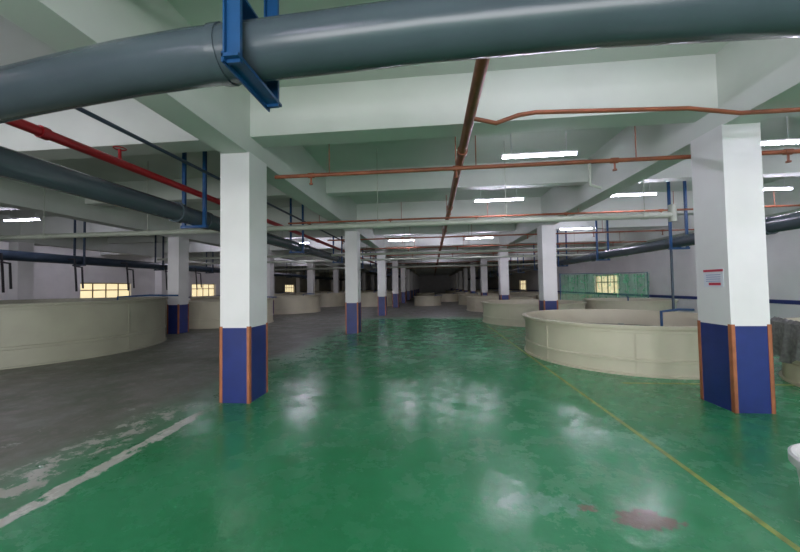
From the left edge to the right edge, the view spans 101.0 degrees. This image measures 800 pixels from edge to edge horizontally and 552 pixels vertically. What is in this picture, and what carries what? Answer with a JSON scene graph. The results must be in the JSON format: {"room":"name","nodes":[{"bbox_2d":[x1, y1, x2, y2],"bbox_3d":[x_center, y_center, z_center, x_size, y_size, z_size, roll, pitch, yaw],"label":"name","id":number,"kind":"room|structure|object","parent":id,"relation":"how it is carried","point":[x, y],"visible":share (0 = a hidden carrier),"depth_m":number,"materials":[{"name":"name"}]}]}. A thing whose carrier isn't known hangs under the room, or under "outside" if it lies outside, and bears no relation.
{"room":"indoor fish farm","nodes":[
{"label":"indoor fish farm","id":0,"kind":"room"},
{"bbox_2d":[0,241,341,299],"bbox_3d":[-16.958,0.678,33.800,0.300,4.500,80.000,-1,-2,6],"label":"wall","id":1,"kind":"structure","parent":0,"point":[51,280],"depth_m":19.77,"materials":[{"name":"white paint"}]},
{"bbox_2d":[80,283,129,297],"bbox_3d":[-18.247,1.019,20.445,0.080,1.180,3.260,-1,-2,6],"label":"window","id":2,"kind":"structure","parent":1,"relation":"in","point":[91,290],"depth_m":20.32,"materials":[{"name":"beige"}]},
{"bbox_2d":[192,284,213,296],"bbox_3d":[-17.402,1.278,29.101,0.080,1.180,3.060,-1,-2,6],"label":"window","id":3,"kind":"structure","parent":1,"relation":"in","point":[207,289],"depth_m":29.19,"materials":[{"name":"beige"}]},
{"bbox_2d":[285,285,293,291],"bbox_3d":[-15.695,1.802,46.610,0.080,1.180,3.060,-1,-2,6],"label":"window","id":4,"kind":"structure","parent":1,"relation":"in","point":[288,288],"depth_m":46.79,"materials":[{"name":"beige"}]},
{"bbox_2d":[0,215,344,276],"bbox_3d":[-12.960,-1.171,33.465,0.400,0.950,80.000,-1,-2,6],"label":"ceiling beam","id":5,"kind":"structure","parent":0,"point":[100,244],"depth_m":15.95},
{"bbox_2d":[0,177,389,277],"bbox_3d":[-6.333,-1.295,32.822,0.400,0.950,80.000,-1,-2,6],"label":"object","id":6,"kind":"structure","parent":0,"point":[14,194],"depth_m":8.98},
{"bbox_2d":[0,0,419,276],"bbox_3d":[0.295,-1.420,32.180,0.400,0.950,80.000,-1,-2,6],"label":"ceiling beam","id":7,"kind":"structure","parent":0,"point":[219,117],"depth_m":3.71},
{"bbox_2d":[34,218,667,245],"bbox_3d":[-3.374,-2.091,15.349,30.400,0.550,0.280,-1,-2,6],"label":"ceiling beam","id":8,"kind":"structure","parent":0,"point":[660,222],"depth_m":14.71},
{"bbox_2d":[20,191,693,234],"bbox_3d":[-3.703,-2.117,11.964,30.400,0.700,0.380,-1,-2,6],"label":"ceiling beam","id":9,"kind":"structure","parent":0,"point":[530,205],"depth_m":11.31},
{"bbox_2d":[100,228,624,254],"bbox_3d":[-3.043,-1.915,18.729,30.400,0.700,0.380,-1,-2,6],"label":"ceiling beam","id":10,"kind":"structure","parent":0,"point":[194,247],"depth_m":18.03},
{"bbox_2d":[152,242,592,257],"bbox_3d":[-2.715,-1.889,22.114,30.400,0.550,0.280,-1,-2,6],"label":"ceiling beam","id":11,"kind":"structure","parent":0,"point":[562,245],"depth_m":21.48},
{"bbox_2d":[189,247,569,262],"bbox_3d":[-2.384,-1.713,25.494,30.400,0.700,0.380,-1,-2,6],"label":"ceiling beam","id":12,"kind":"structure","parent":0,"point":[314,258],"depth_m":24.84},
{"bbox_2d":[291,267,497,272],"bbox_3d":[-0.404,-1.106,45.788,30.400,0.700,0.380,-1,-2,6],"label":"ceiling beam","id":13,"kind":"structure","parent":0,"point":[340,270],"depth_m":45.23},
{"bbox_2d":[0,293,799,551],"bbox_3d":[-1.645,2.739,32.245,31.000,0.202,80.600,-1,-2,6],"label":"floor","id":14,"kind":"structure","parent":0,"point":[422,428],"depth_m":3.18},
{"bbox_2d":[8,242,33,299],"bbox_3d":[-14.916,0.462,12.980,0.452,3.560,0.516,-1,-2,6],"label":"column","id":15,"kind":"structure","parent":14,"relation":"on","point":[22,271],"depth_m":12.84,"materials":[{"name":"white paint"}]},
{"bbox_2d":[0,294,178,369],"bbox_3d":[-10.058,1.313,9.195,6.001,1.469,5.940,0,-2,-15],"label":"fish tank","id":16,"kind":"object","parent":14,"relation":"on","point":[33,332],"visible":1,"depth_m":7.78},
{"bbox_2d":[155,257,167,296],"bbox_3d":[-14.256,0.664,19.745,0.452,3.560,0.516,-1,-2,6],"label":"column","id":17,"kind":"structure","parent":14,"relation":"on","point":[160,279],"depth_m":19.53,"materials":[{"name":"white paint"}]},
{"bbox_2d":[167,236,188,333],"bbox_3d":[-8.288,0.338,12.338,0.452,3.560,0.516,-1,-2,6],"label":"column","id":18,"kind":"structure","parent":14,"relation":"on","point":[178,247],"depth_m":12.13,"materials":[{"name":"white paint"}]},
{"bbox_2d":[190,296,219,299],"bbox_3d":[-12.043,1.898,22.659,4.040,1.208,4.101,-1,-2,-8],"label":"fish tank","id":19,"kind":"object","parent":14,"relation":"on","point":[204,297],"visible":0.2,"depth_m":20.77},
{"bbox_2d":[189,296,276,328],"bbox_3d":[-7.993,1.607,15.419,4.101,1.208,4.040,0,-2,-17],"label":"fish tank","id":20,"kind":"object","parent":14,"relation":"on","point":[203,314],"visible":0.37,"depth_m":13.50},
{"bbox_2d":[219,152,267,403],"bbox_3d":[-2.320,0.011,4.930,0.452,3.560,0.516,-1,-2,6],"label":"column","id":21,"kind":"structure","parent":14,"relation":"on","point":[243,329],"depth_m":4.71,"materials":[{"name":"white paint"}]},
{"bbox_2d":[267,254,273,315],"bbox_3d":[-7.629,0.540,19.103,0.452,3.560,0.516,-1,-2,6],"label":"column","id":22,"kind":"structure","parent":14,"relation":"on","point":[270,266],"depth_m":18.96,"materials":[{"name":"white paint"}]},
{"bbox_2d":[274,293,320,314],"bbox_3d":[-7.339,1.810,22.195,4.101,1.208,4.040,1,-2,-40],"label":"fish tank","id":23,"kind":"object","parent":14,"relation":"on","point":[283,304],"visible":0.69,"depth_m":20.50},
{"bbox_2d":[296,272,300,291],"bbox_3d":[-12.277,1.271,40.040,0.452,3.560,0.516,-1,-2,6],"label":"column","id":24,"kind":"structure","parent":14,"relation":"on","point":[298,280],"depth_m":39.81,"materials":[{"name":"white paint"}]},
{"bbox_2d":[307,263,314,294],"bbox_3d":[-6.969,0.742,25.868,0.452,3.560,0.516,-1,-2,6],"label":"column","id":25,"kind":"structure","parent":14,"relation":"on","point":[310,273],"depth_m":25.64,"materials":[{"name":"white paint"}]},
{"bbox_2d":[316,274,319,290],"bbox_3d":[-11.617,1.474,46.805,0.452,3.560,0.516,-1,-2,6],"label":"column","id":26,"kind":"structure","parent":14,"relation":"on","point":[317,280],"depth_m":46.57,"materials":[{"name":"white paint"}]},
{"bbox_2d":[300,292,344,306],"bbox_3d":[-6.689,2.012,28.967,4.040,1.208,4.101,-2,-2,27],"label":"fish tank","id":27,"kind":"object","parent":14,"relation":"on","point":[328,299],"visible":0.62,"depth_m":27.37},
{"bbox_2d":[333,267,338,292],"bbox_3d":[-6.309,0.945,32.633,0.452,3.560,0.516,-1,-2,6],"label":"column","id":28,"kind":"structure","parent":14,"relation":"on","point":[335,271],"depth_m":32.40,"materials":[{"name":"white paint"}]},
{"bbox_2d":[345,231,361,333],"bbox_3d":[-1.661,0.214,11.695,0.452,3.560,0.516,-1,-2,6],"label":"column","id":29,"kind":"structure","parent":14,"relation":"on","point":[353,325],"depth_m":11.46,"materials":[{"name":"white paint"}]},
{"bbox_2d":[362,273,365,290],"bbox_3d":[-4.990,1.349,46.162,0.452,3.560,0.516,-1,-2,6],"label":"column","id":30,"kind":"structure","parent":14,"relation":"on","point":[363,274],"depth_m":45.94,"materials":[{"name":"white paint"}]},
{"bbox_2d":[371,275,374,289],"bbox_3d":[-4.330,1.551,52.927,0.452,3.560,0.516,-1,-2,6],"label":"column","id":31,"kind":"structure","parent":14,"relation":"on","point":[372,276],"depth_m":52.71,"materials":[{"name":"white paint"}]},
{"bbox_2d":[361,291,392,306],"bbox_3d":[-2.429,1.926,28.353,4.040,1.208,4.101,-2,-2,27],"label":"fish tank","id":32,"kind":"object","parent":14,"relation":"on","point":[368,299],"visible":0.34,"depth_m":26.43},
{"bbox_2d":[377,251,386,315],"bbox_3d":[-1.001,0.416,18.460,0.452,3.560,0.516,-1,-2,6],"label":"column","id":33,"kind":"structure","parent":14,"relation":"on","point":[381,265],"depth_m":18.22,"materials":[{"name":"white paint"}]},
{"bbox_2d":[392,261,398,307],"bbox_3d":[-0.341,0.618,25.225,0.452,3.560,0.516,-1,-2,6],"label":"column","id":34,"kind":"structure","parent":14,"relation":"on","point":[395,273],"depth_m":24.98,"materials":[{"name":"white paint"}]},
{"bbox_2d":[401,268,405,302],"bbox_3d":[0.319,0.820,31.990,0.452,3.560,0.516,-1,-2,6],"label":"column","id":35,"kind":"structure","parent":14,"relation":"on","point":[403,271],"depth_m":31.75,"materials":[{"name":"white paint"}]},
{"bbox_2d":[406,270,410,299],"bbox_3d":[0.978,1.023,38.755,0.452,3.560,0.516,-1,-2,6],"label":"column","id":36,"kind":"structure","parent":14,"relation":"on","point":[408,292],"depth_m":38.51,"materials":[{"name":"white paint"}]},
{"bbox_2d":[410,272,413,297],"bbox_3d":[1.638,1.225,45.520,0.452,3.560,0.516,-1,-2,6],"label":"column","id":37,"kind":"structure","parent":14,"relation":"on","point":[411,273],"depth_m":45.28,"materials":[{"name":"white paint"}]},
{"bbox_2d":[413,274,415,295],"bbox_3d":[2.298,1.427,52.285,0.452,3.560,0.516,-1,-2,6],"label":"column","id":38,"kind":"structure","parent":14,"relation":"on","point":[414,275],"depth_m":52.03,"materials":[{"name":"white paint"}]},
{"bbox_2d":[417,293,434,295],"bbox_3d":[3.231,2.404,40.826,2.401,0.858,2.340,-1,-2,6],"label":"fish tank","id":39,"kind":"object","parent":14,"relation":"on","point":[418,294],"visible":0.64,"depth_m":39.88,"materials":[{"name":"plastic"}]},
{"bbox_2d":[413,295,441,305],"bbox_3d":[2.319,1.995,27.357,2.401,0.858,2.340,-1,-2,6],"label":"fish tank","id":40,"kind":"object","parent":14,"relation":"on","point":[435,300],"visible":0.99,"depth_m":26.42,"materials":[{"name":"plastic"}]},
{"bbox_2d":[436,293,457,301],"bbox_3d":[4.840,2.153,33.640,2.401,0.858,2.340,-1,-2,6],"label":"fish tank","id":41,"kind":"object","parent":14,"relation":"on","point":[453,297],"visible":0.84,"depth_m":32.62,"materials":[{"name":"plastic"}]},
{"bbox_2d":[455,273,458,289],"bbox_3d":[8.901,1.303,51.644,0.452,3.560,0.516,-1,-2,6],"label":"column","id":42,"kind":"structure","parent":14,"relation":"on","point":[456,274],"depth_m":51.43,"materials":[{"name":"white paint"}]},
{"bbox_2d":[459,271,462,290],"bbox_3d":[8.241,1.101,44.879,0.452,3.560,0.516,-1,-2,6],"label":"column","id":43,"kind":"structure","parent":14,"relation":"on","point":[460,272],"depth_m":44.65,"materials":[{"name":"white paint"}]},
{"bbox_2d":[463,268,467,291],"bbox_3d":[7.581,0.899,38.114,0.452,3.560,0.516,-1,-2,6],"label":"column","id":44,"kind":"structure","parent":14,"relation":"on","point":[465,272],"depth_m":37.88,"materials":[{"name":"white paint"}]},
{"bbox_2d":[470,266,475,292],"bbox_3d":[6.921,0.697,31.350,0.452,3.560,0.516,-1,-2,6],"label":"column","id":45,"kind":"structure","parent":14,"relation":"on","point":[472,268],"depth_m":31.12,"materials":[{"name":"white paint"}]},
{"bbox_2d":[453,291,493,300],"bbox_3d":[7.637,2.083,34.553,4.200,0.968,4.261,0,-2,-19],"label":"fish tank","id":46,"kind":"object","parent":14,"relation":"on","point":[456,292],"visible":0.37,"depth_m":35.42,"materials":[{"name":"plastic"}]},
{"bbox_2d":[458,292,498,304],"bbox_3d":[6.993,1.880,27.790,4.200,0.968,4.261,-1,-2,10],"label":"fish tank","id":47,"kind":"object","parent":14,"relation":"on","point":[462,297],"visible":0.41,"depth_m":26.99,"materials":[{"name":"plastic"}]},
{"bbox_2d":[480,259,487,295],"bbox_3d":[6.262,0.494,24.585,0.452,3.560,0.516,-1,-2,6],"label":"column","id":48,"kind":"structure","parent":14,"relation":"on","point":[483,269],"depth_m":24.35,"materials":[{"name":"white paint"}]},
{"bbox_2d":[466,295,534,311],"bbox_3d":[6.347,1.678,21.018,4.200,0.968,4.261,-2,-2,38],"label":"fish tank","id":49,"kind":"object","parent":14,"relation":"on","point":[474,304],"visible":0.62,"depth_m":19.99,"materials":[{"name":"plastic"}]},
{"bbox_2d":[498,248,509,299],"bbox_3d":[5.602,0.292,17.820,0.452,3.560,0.516,-1,-2,6],"label":"column","id":50,"kind":"structure","parent":14,"relation":"on","point":[503,266],"depth_m":17.59,"materials":[{"name":"white paint"}]},
{"bbox_2d":[511,291,538,298],"bbox_3d":[10.781,1.774,27.268,3.240,1.028,3.300,0,-2,-25],"label":"fish tank","id":51,"kind":"object","parent":14,"relation":"on","point":[514,292],"visible":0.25,"depth_m":26.20,"materials":[{"name":"plastic"}]},
{"bbox_2d":[481,299,586,326],"bbox_3d":[5.696,1.475,14.242,4.261,0.968,4.200,0,-2,-23],"label":"fish tank","id":52,"kind":"object","parent":14,"relation":"on","point":[496,312],"visible":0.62,"depth_m":12.98,"materials":[{"name":"plastic"}]},
{"bbox_2d":[537,225,557,310],"bbox_3d":[4.942,0.090,11.055,0.452,3.560,0.516,-1,-2,6],"label":"column","id":53,"kind":"structure","parent":14,"relation":"on","point":[546,234],"depth_m":10.83,"materials":[{"name":"white paint"}]},
{"bbox_2d":[535,294,592,300],"bbox_3d":[10.142,1.572,20.505,3.240,1.028,3.300,-1,-2,15],"label":"fish tank","id":54,"kind":"object","parent":14,"relation":"on","point":[579,297],"visible":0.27,"depth_m":19.04,"materials":[{"name":"plastic"}]},
{"bbox_2d":[559,272,648,299],"bbox_3d":[9.705,0.892,15.711,4.000,2.100,0.425,-1,-2,6],"label":"curtain","id":55,"kind":"object","parent":14,"relation":"on","point":[634,272],"visible":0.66,"depth_m":15.74,"materials":[{"name":"green fabric"}]},
{"bbox_2d":[522,308,699,379],"bbox_3d":[5.039,1.272,7.462,4.261,0.968,4.200,-1,-2,6],"label":"fish tank","id":56,"kind":"object","parent":14,"relation":"on","point":[663,344],"visible":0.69,"depth_m":6.03,"materials":[{"name":"plastic"}]},
{"bbox_2d":[583,296,678,311],"bbox_3d":[9.499,1.369,13.728,3.300,1.028,3.240,0,-2,-35],"label":"fish tank","id":57,"kind":"object","parent":14,"relation":"on","point":[657,304],"visible":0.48,"depth_m":12.66,"materials":[{"name":"plastic"}]},
{"bbox_2d":[670,249,674,308],"bbox_3d":[7.182,0.530,8.682,0.200,2.460,0.200,-1,-2,6],"label":"pipe","id":58,"kind":"object","parent":14,"relation":"on","point":[671,250],"visible":0.48,"depth_m":8.68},
{"bbox_2d":[690,122,775,413],"bbox_3d":[4.283,-0.113,4.290,0.452,3.560,0.516,-1,-2,6],"label":"column","id":59,"kind":"structure","parent":14,"relation":"on","point":[736,361],"depth_m":4.08,"materials":[{"name":"white paint"}]},
{"bbox_2d":[703,269,723,286],"bbox_3d":[4.061,0.026,4.277,0.008,0.230,0.300,-1,-2,6],"label":"notice sign","id":60,"kind":"object","parent":59,"relation":"attached to","point":[712,277],"visible":1,"depth_m":4.27,"materials":[{"name":"paper"}]},
{"bbox_2d":[779,317,799,386],"bbox_3d":[7.492,1.108,4.422,3.300,1.028,3.240,-1,-2,-12],"label":"fish tank","id":61,"kind":"object","parent":14,"relation":"on","point":[790,373],"visible":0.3,"depth_m":5.15,"materials":[{"name":"plastic"}]},
{"bbox_2d":[770,316,799,363],"bbox_3d":[6.150,0.981,4.756,0.818,0.663,1.770,-1,-2,15],"label":"fishing net","id":62,"kind":"object","parent":61,"relation":"in","point":[785,332],"visible":0.81,"depth_m":5.03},
{"bbox_2d":[787,443,799,482],"bbox_3d":[2.847,1.382,1.943,0.720,0.470,0.720,-1,-2,6],"label":"plastic tub","id":63,"kind":"object","parent":14,"relation":"on","point":[793,451],"visible":1,"depth_m":2.16,"materials":[{"name":"white plastic"}]},
{"bbox_2d":[0,0,799,217],"bbox_3d":[-1.719,-1.957,32.392,31.000,0.200,80.600,-1,-2,6],"label":"ceiling","id":64,"kind":"structure","parent":0,"point":[16,44],"depth_m":6.72,"materials":[{"name":"paint"}]},
{"bbox_2d":[3,210,41,221],"bbox_3d":[-11.336,-2.027,9.911,1.240,0.750,0.070,-1,-2,6],"label":"lamp","id":65,"kind":"object","parent":64,"relation":"hanging from","point":[35,218],"visible":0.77,"depth_m":9.89,"materials":[{"name":"white"}]},
{"bbox_2d":[72,220,85,265],"bbox_3d":[-11.900,-1.349,12.258,0.500,1.960,0.060,-1,-2,6],"label":"hanger","id":66,"kind":"object","parent":64,"relation":"hanging from","point":[84,223],"visible":0.6,"depth_m":12.24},
{"bbox_2d":[154,235,164,270],"bbox_3d":[-11.551,-1.242,15.839,0.500,1.960,0.060,-1,-2,6],"label":"hanger","id":67,"kind":"object","parent":64,"relation":"hanging from","point":[155,235],"visible":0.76,"depth_m":15.81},
{"bbox_2d":[180,151,207,228],"bbox_3d":[-3.767,-1.762,6.049,0.500,1.780,0.060,-1,-2,6],"label":"hanger","id":68,"kind":"object","parent":64,"relation":"hanging from","point":[204,153],"visible":0.76,"depth_m":6.02,"materials":[{"name":"blue metal"}]},
{"bbox_2d":[5,119,400,273],"bbox_3d":[-1.639,-0.947,27.328,0.160,0.280,66.000,-1,-2,6],"label":"pipe","id":69,"kind":"object","parent":64,"relation":"hanging from","point":[40,131],"visible":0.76,"depth_m":4.41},
{"bbox_2d":[76,107,399,269],"bbox_3d":[-1.983,-1.326,17.321,0.050,0.048,46.000,-1,-2,6],"label":"conduit pipe","id":70,"kind":"object","parent":64,"relation":"hanging from","point":[81,109],"visible":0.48,"depth_m":4.35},
{"bbox_2d":[221,0,281,111],"bbox_3d":[-0.936,-2.005,2.131,0.100,1.630,0.540,-1,-2,6],"label":"hanger","id":71,"kind":"object","parent":64,"relation":"hanging from","point":[234,12],"visible":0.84,"depth_m":1.95,"materials":[{"name":"blue metal"}]},
{"bbox_2d":[0,0,799,123],"bbox_3d":[-0.085,-1.439,2.326,17.582,0.375,1.105,-1,-2,10],"label":"pipe","id":72,"kind":"object","parent":71,"relation":"hanging from","point":[384,34],"visible":0.94,"depth_m":1.90,"materials":[{"name":"grey plastic"}]},
{"bbox_2d":[289,198,304,252],"bbox_3d":[-3.321,-1.625,10.625,0.500,1.780,0.060,-1,-2,6],"label":"hanger","id":73,"kind":"object","parent":64,"relation":"hanging from","point":[302,251],"visible":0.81,"depth_m":10.60,"materials":[{"name":"blue metal"}]},
{"bbox_2d":[332,236,342,262],"bbox_3d":[-2.875,-1.488,15.202,0.500,1.780,0.060,-1,-2,6],"label":"hanger","id":74,"kind":"object","parent":64,"relation":"hanging from","point":[341,236],"visible":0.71,"depth_m":15.16,"materials":[{"name":"blue metal"}]},
{"bbox_2d":[0,141,676,239],"bbox_3d":[-3.027,-1.758,7.133,16.664,1.738,0.132,-1,-2,6],"label":"drain pipe","id":75,"kind":"object","parent":64,"relation":"hanging from","point":[671,214],"visible":0.75,"depth_m":6.79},
{"bbox_2d":[157,225,626,260],"bbox_3d":[-0.196,-1.637,13.538,21.058,1.668,0.120,-1,-2,6],"label":"drain pipe","id":76,"kind":"object","parent":64,"relation":"hanging from","point":[580,248],"visible":0.55,"depth_m":13.33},
{"bbox_2d":[201,239,589,264],"bbox_3d":[0.076,-1.553,16.323,21.058,1.668,0.120,-1,-2,6],"label":"drain pipe","id":77,"kind":"object","parent":64,"relation":"hanging from","point":[505,256],"visible":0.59,"depth_m":16.13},
{"bbox_2d":[274,254,537,270],"bbox_3d":[0.741,-1.351,23.087,21.070,1.668,0.144,-1,-2,6],"label":"drain pipe","id":78,"kind":"object","parent":64,"relation":"hanging from","point":[531,263],"visible":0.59,"depth_m":22.95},
{"bbox_2d":[434,58,489,275],"bbox_3d":[3.045,-1.297,26.882,0.150,0.535,66.000,-1,-2,6],"label":"pipe","id":79,"kind":"object","parent":64,"relation":"hanging from","point":[481,65],"visible":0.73,"depth_m":3.79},
{"bbox_2d":[274,126,799,184],"bbox_3d":[3.945,-1.888,4.778,12.000,0.650,0.081,-1,-2,6],"label":"pipe","id":80,"kind":"object","parent":79,"relation":"attached to","point":[788,152],"visible":0.93,"depth_m":4.97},
{"bbox_2d":[588,163,601,188],"bbox_3d":[2.875,-1.469,4.870,0.176,0.389,0.040,-1,-2,6],"label":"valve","id":81,"kind":"object","parent":80,"relation":"attached to","point":[589,164],"visible":1,"depth_m":4.86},
{"bbox_2d":[474,106,799,124],"bbox_3d":[3.312,-1.823,3.673,5.056,0.176,0.115,-1,-2,2],"label":"pipe","id":82,"kind":"object","parent":79,"relation":"attached to","point":[670,108],"visible":0.91,"depth_m":3.69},
{"bbox_2d":[398,261,529,268],"bbox_3d":[5.907,-1.054,32.627,13.500,0.630,0.081,-1,-2,6],"label":"pipe","id":83,"kind":"object","parent":64,"relation":"hanging from","point":[518,261],"visible":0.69,"depth_m":32.49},
{"bbox_2d":[386,257,557,265],"bbox_3d":[5.228,-1.262,25.663,13.500,0.630,0.081,-1,-2,6],"label":"pipe","id":84,"kind":"object","parent":64,"relation":"hanging from","point":[421,257],"visible":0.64,"depth_m":25.75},
{"bbox_2d":[364,250,603,258],"bbox_3d":[4.568,-1.464,18.898,13.500,0.630,0.081,-1,-2,6],"label":"pipe","id":85,"kind":"object","parent":64,"relation":"hanging from","point":[412,255],"visible":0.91,"depth_m":18.89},
{"bbox_2d":[474,188,523,201],"bbox_3d":[2.526,-2.290,8.467,1.240,0.750,0.070,-1,-2,6],"label":"lamp","id":86,"kind":"object","parent":64,"relation":"hanging from","point":[509,198],"visible":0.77,"depth_m":8.44,"materials":[{"name":"white"}]},
{"bbox_2d":[360,232,646,251],"bbox_3d":[4.219,-1.571,15.316,13.500,0.630,0.068,-1,-2,6],"label":"pipe","id":87,"kind":"object","parent":64,"relation":"hanging from","point":[559,244],"visible":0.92,"depth_m":15.29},
{"bbox_2d":[327,224,693,243],"bbox_3d":[3.909,-1.666,12.133,13.500,0.630,0.068,-1,-2,6],"label":"pipe","id":88,"kind":"object","parent":64,"relation":"hanging from","point":[342,240],"visible":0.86,"depth_m":12.10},
{"bbox_2d":[501,133,577,158],"bbox_3d":[2.335,-2.378,5.573,1.240,0.750,0.070,-1,-2,6],"label":"lamp","id":89,"kind":"object","parent":64,"relation":"hanging from","point":[564,152],"visible":0.88,"depth_m":5.54,"materials":[{"name":"white"}]},
{"bbox_2d":[288,190,799,224],"bbox_3d":[3.569,-1.770,8.651,13.500,0.630,0.068,-1,-2,6],"label":"pipe","id":90,"kind":"object","parent":64,"relation":"hanging from","point":[774,205],"visible":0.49,"depth_m":8.69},
{"bbox_2d":[557,230,567,266],"bbox_3d":[8.103,-1.490,16.493,0.500,2.040,0.060,-1,-2,6],"label":"hanger","id":91,"kind":"object","parent":64,"relation":"hanging from","point":[557,230],"visible":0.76,"depth_m":16.48,"materials":[{"name":"blue metal"}]},
{"bbox_2d":[559,227,592,229],"bbox_3d":[6.952,-2.215,13.059,1.240,0.750,0.070,-1,-2,6],"label":"lamp","id":92,"kind":"object","parent":64,"relation":"hanging from","point":[572,227],"visible":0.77,"depth_m":13.02,"materials":[{"name":"white"}]},
{"bbox_2d":[595,220,609,260],"bbox_3d":[7.724,-1.606,12.614,0.500,2.040,0.060,-1,-2,6],"label":"hanger","id":93,"kind":"object","parent":64,"relation":"hanging from","point":[607,227],"visible":0.76,"depth_m":12.59,"materials":[{"name":"blue metal"}]},
{"bbox_2d":[611,191,657,196],"bbox_3d":[5.671,-2.349,8.162,1.240,0.750,0.070,-1,-2,6],"label":"lamp","id":94,"kind":"object","parent":64,"relation":"hanging from","point":[634,193],"visible":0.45,"depth_m":8.12,"materials":[{"name":"white"}]},
{"bbox_2d":[666,181,689,249],"bbox_3d":[7.346,-1.722,8.734,0.500,2.040,0.060,-1,-2,6],"label":"hanger","id":95,"kind":"object","parent":64,"relation":"hanging from","point":[684,182],"visible":0.64,"depth_m":8.71,"materials":[{"name":"blue metal"}]},
{"bbox_2d":[763,181,793,189],"bbox_3d":[8.657,-2.405,7.872,1.240,0.750,0.070,-1,-2,6],"label":"lamp","id":96,"kind":"object","parent":64,"relation":"hanging from","point":[784,186],"visible":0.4,"depth_m":7.81,"materials":[{"name":"white"}]},
{"bbox_2d":[761,117,799,144],"bbox_3d":[5.659,-2.440,5.251,1.240,0.750,0.070,-1,-2,6],"label":"lamp","id":97,"kind":"object","parent":64,"relation":"hanging from","point":[790,140],"visible":0.32,"depth_m":5.20,"materials":[{"name":"white"}]},
{"bbox_3d":[8.481,-1.374,20.373,0.500,2.040,0.060,-1,-2,6],"label":"hanger","id":98,"kind":"object","parent":64,"relation":"hanging from","visible":0},
{"bbox_2d":[468,212,799,279],"bbox_3d":[9.071,-0.378,26.267,0.350,0.350,66.000,-1,-2,6],"label":"pipe","id":99,"kind":"object","parent":98,"relation":"hanging from","point":[773,224],"visible":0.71,"depth_m":9.32,"materials":[{"name":"grey plastic"}]},
{"bbox_3d":[-12.599,-1.563,5.095,0.500,1.960,0.060,-1,-2,6],"label":"hanger","id":100,"kind":"object","parent":64,"relation":"hanging from","visible":0},
{"bbox_2d":[0,249,361,292],"bbox_3d":[-10.019,0.386,28.106,0.940,1.312,66.000,-1,-2,6],"label":"pipe","id":101,"kind":"object","parent":100,"relation":"hanging from","point":[11,255],"visible":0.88,"depth_m":12.22,"materials":[{"name":"black plastic"}]},
{"bbox_2d":[0,54,799,160],"bbox_3d":[-4.363,-2.320,5.199,30.400,0.700,0.380,-1,-2,6],"label":"ceiling beam","id":102,"kind":"structure","parent":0,"point":[434,106],"depth_m":4.58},
{"bbox_2d":[0,147,799,209],"bbox_3d":[-4.034,-2.293,8.584,30.400,0.550,0.280,-1,-2,6],"label":"ceiling beam","id":103,"kind":"structure","parent":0,"point":[772,165],"depth_m":7.94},
{"bbox_2d":[274,257,537,266],"bbox_3d":[-1.724,-1.511,32.259,30.400,0.700,0.380,-1,-2,6],"label":"ceiling beam","id":104,"kind":"structure","parent":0,"point":[513,258],"depth_m":31.68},
{"bbox_2d":[323,271,488,275],"bbox_3d":[0.915,-0.702,59.318,30.400,0.700,0.380,-1,-2,6],"label":"ceiling beam","id":105,"kind":"structure","parent":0,"point":[462,271],"depth_m":58.72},
{"bbox_2d":[288,261,528,266],"bbox_3d":[-1.395,-1.484,35.644,30.400,0.550,0.280,-1,-2,6],"label":"ceiling beam","id":106,"kind":"structure","parent":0,"point":[508,261],"depth_m":35.03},
{"bbox_2d":[339,273,479,276],"bbox_3d":[1.575,-0.499,66.083,30.400,0.700,0.380,-1,-2,6],"label":"ceiling beam","id":107,"kind":"structure","parent":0,"point":[435,273],"depth_m":65.34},
{"bbox_2d":[300,262,519,267],"bbox_3d":[-1.064,-1.308,39.024,30.400,0.700,0.380,-1,-2,6],"label":"ceiling beam","id":108,"kind":"structure","parent":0,"point":[495,262],"depth_m":38.40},
{"bbox_2d":[339,269,496,273],"bbox_3d":[0.255,-0.904,52.553,30.400,0.700,0.380,-1,-2,6],"label":"ceiling beam","id":109,"kind":"structure","parent":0,"point":[467,269],"depth_m":51.79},
{"bbox_2d":[361,274,480,292],"bbox_3d":[2.213,1.586,72.261,30.400,4.500,0.300,-1,-2,6],"label":"wall","id":110,"kind":"structure","parent":0,"point":[427,283],"depth_m":71.62,"materials":[{"name":"white paint"}]},
{"bbox_2d":[449,38,799,276],"bbox_3d":[6.898,-1.544,31.539,0.400,0.950,80.000,-1,-2,6],"label":"ceiling beam","id":111,"kind":"structure","parent":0,"point":[751,74],"depth_m":4.67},
{"bbox_2d":[479,176,799,275],"bbox_3d":[13.217,-1.662,30.927,0.400,0.950,80.000,-1,-2,6],"label":"ceiling beam","id":112,"kind":"structure","parent":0,"point":[782,197],"depth_m":12.82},
{"bbox_2d":[488,211,799,318],"bbox_3d":[13.593,0.105,30.837,0.300,4.500,80.000,-1,-2,6],"label":"wall","id":113,"kind":"structure","parent":0,"point":[783,248],"depth_m":14.71,"materials":[{"name":"white paint"}]},
{"bbox_2d":[596,274,618,292],"bbox_3d":[12.538,0.518,19.871,0.080,1.180,2.860,-1,-2,6],"label":"window","id":114,"kind":"structure","parent":113,"relation":"in","point":[604,283],"depth_m":19.87,"materials":[{"name":"beige"}]},
{"bbox_2d":[488,288,799,304],"bbox_3d":[13.458,1.397,30.812,0.012,0.120,80.000,-1,-2,6],"label":"trim","id":115,"kind":"structure","parent":113,"relation":"attached to","point":[796,302],"depth_m":15.40,"materials":[{"name":"blue paint"}]},
{"bbox_3d":[-4.214,-1.899,1.473,0.500,1.780,0.060,-1,-2,6],"label":"hanger","id":116,"kind":"object","parent":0,"visible":0},
{"bbox_2d":[0,146,400,276],"bbox_3d":[-1.680,-0.436,27.317,0.350,0.350,66.000,-1,-2,6],"label":"pipe","id":117,"kind":"object","parent":116,"relation":"hanging from","point":[14,165],"visible":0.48,"depth_m":4.28,"materials":[{"name":"grey plastic"}]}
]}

